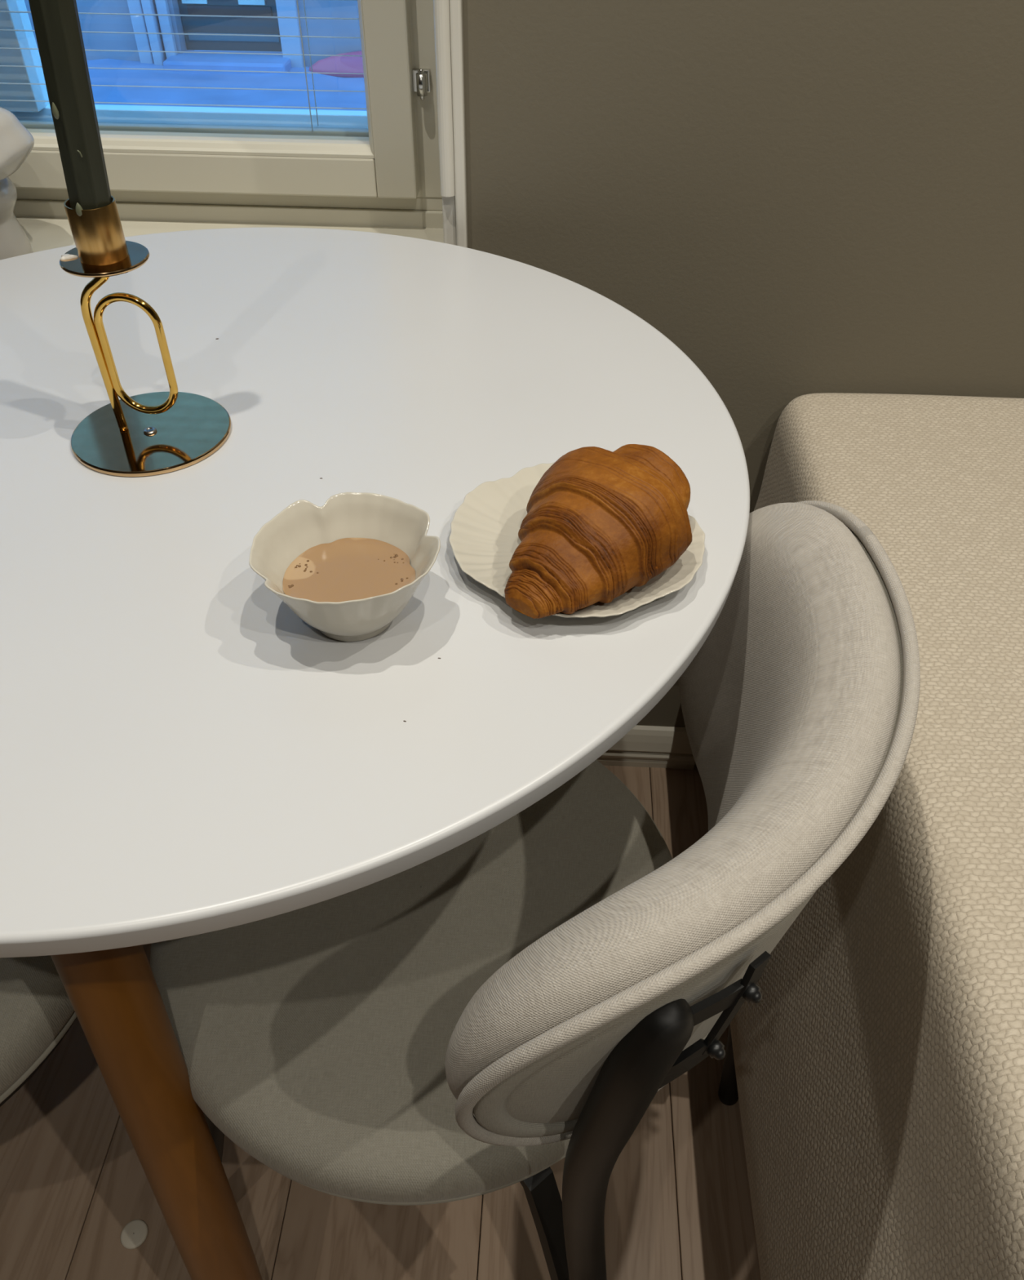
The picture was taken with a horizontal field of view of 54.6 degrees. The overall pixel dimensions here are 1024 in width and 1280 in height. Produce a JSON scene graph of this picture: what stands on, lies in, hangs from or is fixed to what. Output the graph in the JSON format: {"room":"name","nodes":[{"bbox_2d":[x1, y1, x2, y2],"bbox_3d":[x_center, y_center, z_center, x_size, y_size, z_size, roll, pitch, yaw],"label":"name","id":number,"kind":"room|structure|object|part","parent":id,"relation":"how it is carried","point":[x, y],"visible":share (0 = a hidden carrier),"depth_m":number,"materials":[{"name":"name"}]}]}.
{"room":"dining area","nodes":[
{"label":"dining area","id":0,"kind":"room"},
{"bbox_2d":[0,763,761,1279],"bbox_3d":[0.002,1.352,0.234,4.500,0.060,3.705,2,43,2],"label":"floor","id":1,"kind":"structure","parent":0,"point":[678,1206],"depth_m":1.02,"materials":[{"name":"brown wood"}]},
{"bbox_2d":[0,955,76,1106],"bbox_3d":[-0.532,0.275,0.772,0.427,0.784,0.485,23,47,22],"label":"dining chair","id":2,"kind":"object","parent":1,"relation":"on","point":[37,1011],"visible":0.14,"depth_m":0.70,"materials":[{"name":"beige fabric"}]},
{"bbox_3d":[-0.519,0.254,0.801,0.374,0.024,0.374,5,43,5],"label":"seat frame","id":3,"kind":"part","parent":2,"relation":"part of","materials":[{"name":"black paint"}]},
{"bbox_2d":[120,1219,147,1249],"bbox_3d":[-0.379,0.596,0.996,0.027,0.004,0.027,2,43,2],"label":"pad","id":4,"kind":"object","parent":1,"relation":"on","point":[130,1241],"visible":1,"depth_m":0.99,"materials":[{"name":"beige"}]},
{"bbox_2d":[0,226,750,1279],"bbox_3d":[-0.224,0.152,0.919,0.750,0.769,0.774,2,43,2],"label":"round table","id":5,"kind":"object","parent":1,"relation":"on","point":[183,753],"visible":0.88,"depth_m":0.57,"materials":[{"name":"white laminate"}]},
{"bbox_2d":[59,195,231,476],"bbox_3d":[-0.241,-0.194,0.616,0.104,0.152,0.104,2,43,2],"label":"candlestick","id":6,"kind":"object","parent":5,"relation":"on","point":[156,433],"visible":1,"depth_m":0.64,"materials":[{"name":"gold metal"}]},
{"bbox_2d":[28,0,111,216],"bbox_3d":[-0.231,-0.321,0.494,0.041,0.258,0.026,2,43,2],"label":"candle","id":7,"kind":"object","parent":6,"relation":"on","point":[56,23],"visible":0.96,"depth_m":0.52,"materials":[{"name":"green wax"}]},
{"bbox_2d":[63,195,128,265],"bbox_3d":[-0.240,-0.238,0.575,0.028,0.031,0.028,2,43,2],"label":"candle cup","id":8,"kind":"object","parent":6,"relation":"on","point":[98,234],"depth_m":0.57,"materials":[{"name":"gold metal"}]},
{"bbox_3d":[-0.252,-0.183,0.626,0.026,0.115,0.006,2,43,2],"label":"stem","id":9,"kind":"part","parent":6,"relation":"part of","materials":[{"name":"gold metal"}]},
{"bbox_3d":[-0.240,-0.225,0.586,0.051,0.003,0.051,26,48,25],"label":"drip dish","id":10,"kind":"part","parent":6,"relation":"part of","materials":[{"name":"gold metal"}]},
{"bbox_3d":[-0.238,0.361,0.705,0.049,0.754,0.183,-10,44,-11],"label":"leg","id":11,"kind":"part","parent":5,"relation":"part of","materials":[{"name":"brown wood"}]},
{"bbox_2d":[248,492,440,641],"bbox_3d":[-0.085,-0.032,0.520,0.096,0.048,0.092,2,43,2],"label":"bowl","id":12,"kind":"object","parent":5,"relation":"on","point":[304,525],"visible":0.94,"depth_m":0.52,"materials":[{"name":"beige ceramic"}]},
{"bbox_2d":[282,537,415,602],"bbox_3d":[-0.085,-0.033,0.518,0.069,0.001,0.067,2,43,2],"label":"coffee","id":13,"kind":"object","parent":12,"relation":"in","point":[344,569],"visible":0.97,"depth_m":0.52,"materials":[{"name":"brown liquid"}]},
{"bbox_2d":[448,462,705,617],"bbox_3d":[0.037,-0.058,0.573,0.145,0.015,0.146,2,43,2],"label":"plate","id":14,"kind":"object","parent":5,"relation":"on","point":[484,539],"visible":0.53,"depth_m":0.57,"materials":[{"name":"beige ceramic"}]},
{"bbox_2d":[504,444,692,618],"bbox_3d":[0.049,-0.067,0.543,0.102,0.058,0.125,2,43,2],"label":"croissant","id":15,"kind":"object","parent":14,"relation":"on","point":[599,524],"visible":1,"depth_m":0.52,"materials":[{"name":"brown food"}]},
{"bbox_2d":[150,500,920,1279],"bbox_3d":[-0.034,0.252,0.802,0.486,0.784,0.425,19,46,19],"label":"dining chair","id":16,"kind":"object","parent":1,"relation":"on","point":[500,1007],"visible":0.8,"depth_m":0.60,"materials":[{"name":"beige fabric"}]},
{"bbox_3d":[-0.266,0.450,0.872,0.108,0.394,0.025,2,43,2],"label":"leg","id":17,"kind":"part","parent":16,"relation":"part of","materials":[{"name":"black paint"}]},
{"bbox_3d":[-0.070,0.213,0.780,0.412,0.068,0.412,2,43,2],"label":"seat","id":18,"kind":"part","parent":16,"relation":"part of","materials":[{"name":"beige fabric"}]},
{"bbox_3d":[0.061,0.430,0.640,0.042,0.741,0.082,-26,49,-26],"label":"leg","id":19,"kind":"part","parent":16,"relation":"part of","materials":[{"name":"black paint"}]},
{"bbox_3d":[0.126,0.099,0.556,0.130,0.203,0.413,18,46,18],"label":"panel","id":20,"kind":"part","parent":16,"relation":"part of","materials":[{"name":"beige fabric"}]},
{"bbox_3d":[0.211,0.263,0.862,0.082,0.686,0.042,2,43,2],"label":"leg","id":21,"kind":"part","parent":16,"relation":"part of","materials":[{"name":"black paint"}]},
{"bbox_3d":[0.096,0.157,0.428,0.029,0.063,0.006,-21,47,-21],"label":"bracket plate","id":22,"kind":"part","parent":16,"relation":"part of","materials":[{"name":"black paint"}]},
{"bbox_2d":[730,392,1023,1279],"bbox_3d":[0.691,0.614,0.539,1.007,0.617,1.878,2,43,2],"label":"sofa","id":23,"kind":"object","parent":1,"relation":"on","point":[879,1064],"visible":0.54,"depth_m":0.69,"materials":[{"name":"beige fabric"}]},
{"bbox_2d":[462,0,1023,727],"bbox_3d":[0.108,-0.854,0.685,4.500,2.560,0.265,2,43,2],"label":"wall","id":24,"kind":"structure","parent":0,"point":[802,197],"depth_m":0.90,"materials":[{"name":"beige paint"}]},
{"bbox_2d":[0,0,467,252],"bbox_3d":[-0.641,-0.736,0.873,1.400,1.920,0.341,2,43,2],"label":"window","id":25,"kind":"structure","parent":24,"relation":"in","point":[407,178],"depth_m":1.01,"materials":[{"name":"beige paint"}]},
{"bbox_2d":[0,106,34,259],"bbox_3d":[-0.516,-0.430,0.936,0.145,0.144,0.144,2,43,2],"label":"ornament","id":26,"kind":"object","parent":25,"relation":"on","point":[16,142],"visible":0.92,"depth_m":0.92,"materials":[{"name":"white ceramic"}]},
{"bbox_2d":[0,0,368,137],"bbox_3d":[-0.607,-0.959,0.656,0.945,1.146,0.024,2,43,2],"label":"blind","id":27,"kind":"object","parent":25,"relation":"attached to","point":[28,124],"visible":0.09,"depth_m":1.02,"materials":[{"name":"grey"}]},
{"bbox_3d":[-0.612,-0.542,1.044,0.942,0.009,0.015,2,43,2],"label":"rail","id":28,"kind":"part","parent":27,"relation":"part of","materials":[{"name":"silver metal"}]},
{"bbox_3d":[-0.201,-0.935,0.638,0.001,1.123,0.001,2,43,2],"label":"ladder cord","id":29,"kind":"part","parent":27,"relation":"part of","materials":[{"name":"white fabric"}]},
{"bbox_3d":[-0.197,-0.946,0.650,0.001,1.123,0.001,2,43,2],"label":"ladder cord","id":30,"kind":"part","parent":27,"relation":"part of","materials":[{"name":"white fabric"}]},
{"bbox_3d":[-0.631,-0.562,1.106,1.060,0.057,0.020,2,43,2],"label":"rail","id":31,"kind":"part","parent":25,"relation":"part of","materials":[{"name":"white paint"}]},
{"bbox_3d":[-0.625,-0.500,1.036,0.976,0.038,0.040,2,43,2],"label":"sash rail","id":32,"kind":"part","parent":25,"relation":"part of","materials":[{"name":"beige paint"}]},
{"bbox_3d":[-0.638,-0.581,1.177,1.400,0.078,0.107,2,43,2],"label":"sill","id":33,"kind":"part","parent":25,"relation":"part of","materials":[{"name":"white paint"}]},
{"bbox_3d":[-0.620,-0.485,1.093,1.150,0.024,0.066,2,43,2],"label":"frame rail","id":34,"kind":"part","parent":25,"relation":"part of","materials":[{"name":"beige paint"}]},
{"bbox_3d":[-0.619,-0.500,1.082,1.150,0.013,0.062,2,43,2],"label":"frame rail","id":35,"kind":"part","parent":25,"relation":"part of","materials":[{"name":"beige paint"}]},
{"bbox_3d":[-0.624,-0.409,1.038,1.150,0.028,0.140,2,43,2],"label":"sill","id":36,"kind":"part","parent":25,"relation":"part of","materials":[{"name":"beige paint"}]},
{"bbox_2d":[596,724,695,769],"bbox_3d":[-0.945,0.108,1.462,2.424,0.076,0.016,2,43,2],"label":"baseboard","id":37,"kind":"structure","parent":24,"relation":"attached to","point":[643,746],"depth_m":1.42,"materials":[{"name":"beige paint"}]},
{"label":"outside","id":38,"kind":"structure","parent":0,"visible":0},
{"bbox_2d":[86,49,366,111],"bbox_3d":[-2.737,-2.208,5.253,22.000,0.109,7.600,2,43,2],"label":"ground","id":39,"kind":"structure","parent":38,"point":[162,77],"depth_m":7.16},
{"bbox_2d":[24,0,361,74],"bbox_3d":[-2.542,-6.431,5.861,18.000,5.560,0.550,2,43,2],"label":"facade","id":40,"kind":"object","parent":39,"relation":"on","point":[313,8],"visible":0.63,"depth_m":7.50,"materials":[{"name":"paint"}]},
{"bbox_3d":[-2.390,-4.813,7.469,0.190,0.038,0.020,2,43,2],"label":"door panel","id":41,"kind":"part","parent":40,"relation":"part of","materials":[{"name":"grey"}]},
{"bbox_3d":[-2.136,-4.756,7.507,0.640,0.070,0.015,2,43,2],"label":"door panel","id":42,"kind":"part","parent":40,"relation":"part of","materials":[{"name":"blue"}]},
{"bbox_3d":[-2.128,-5.401,6.945,0.770,2.240,0.040,2,43,2],"label":"door","id":43,"kind":"part","parent":40,"relation":"part of","materials":[{"name":"blue"}]},
{"bbox_3d":[-2.137,-4.631,7.623,0.700,0.050,0.015,2,43,2],"label":"door panel","id":44,"kind":"part","parent":40,"relation":"part of","materials":[{"name":"blue"}]},
{"bbox_3d":[-1.956,-4.795,7.455,0.200,0.038,0.020,2,43,2],"label":"door panel","id":45,"kind":"part","parent":40,"relation":"part of","materials":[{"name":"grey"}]},
{"bbox_2d":[309,50,364,77],"bbox_3d":[-0.931,-4.356,7.488,1.240,0.170,0.200,2,43,2],"label":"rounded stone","id":46,"kind":"object","parent":39,"relation":"on","point":[333,64],"visible":0.3,"depth_m":7.46,"materials":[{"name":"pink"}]}
]}

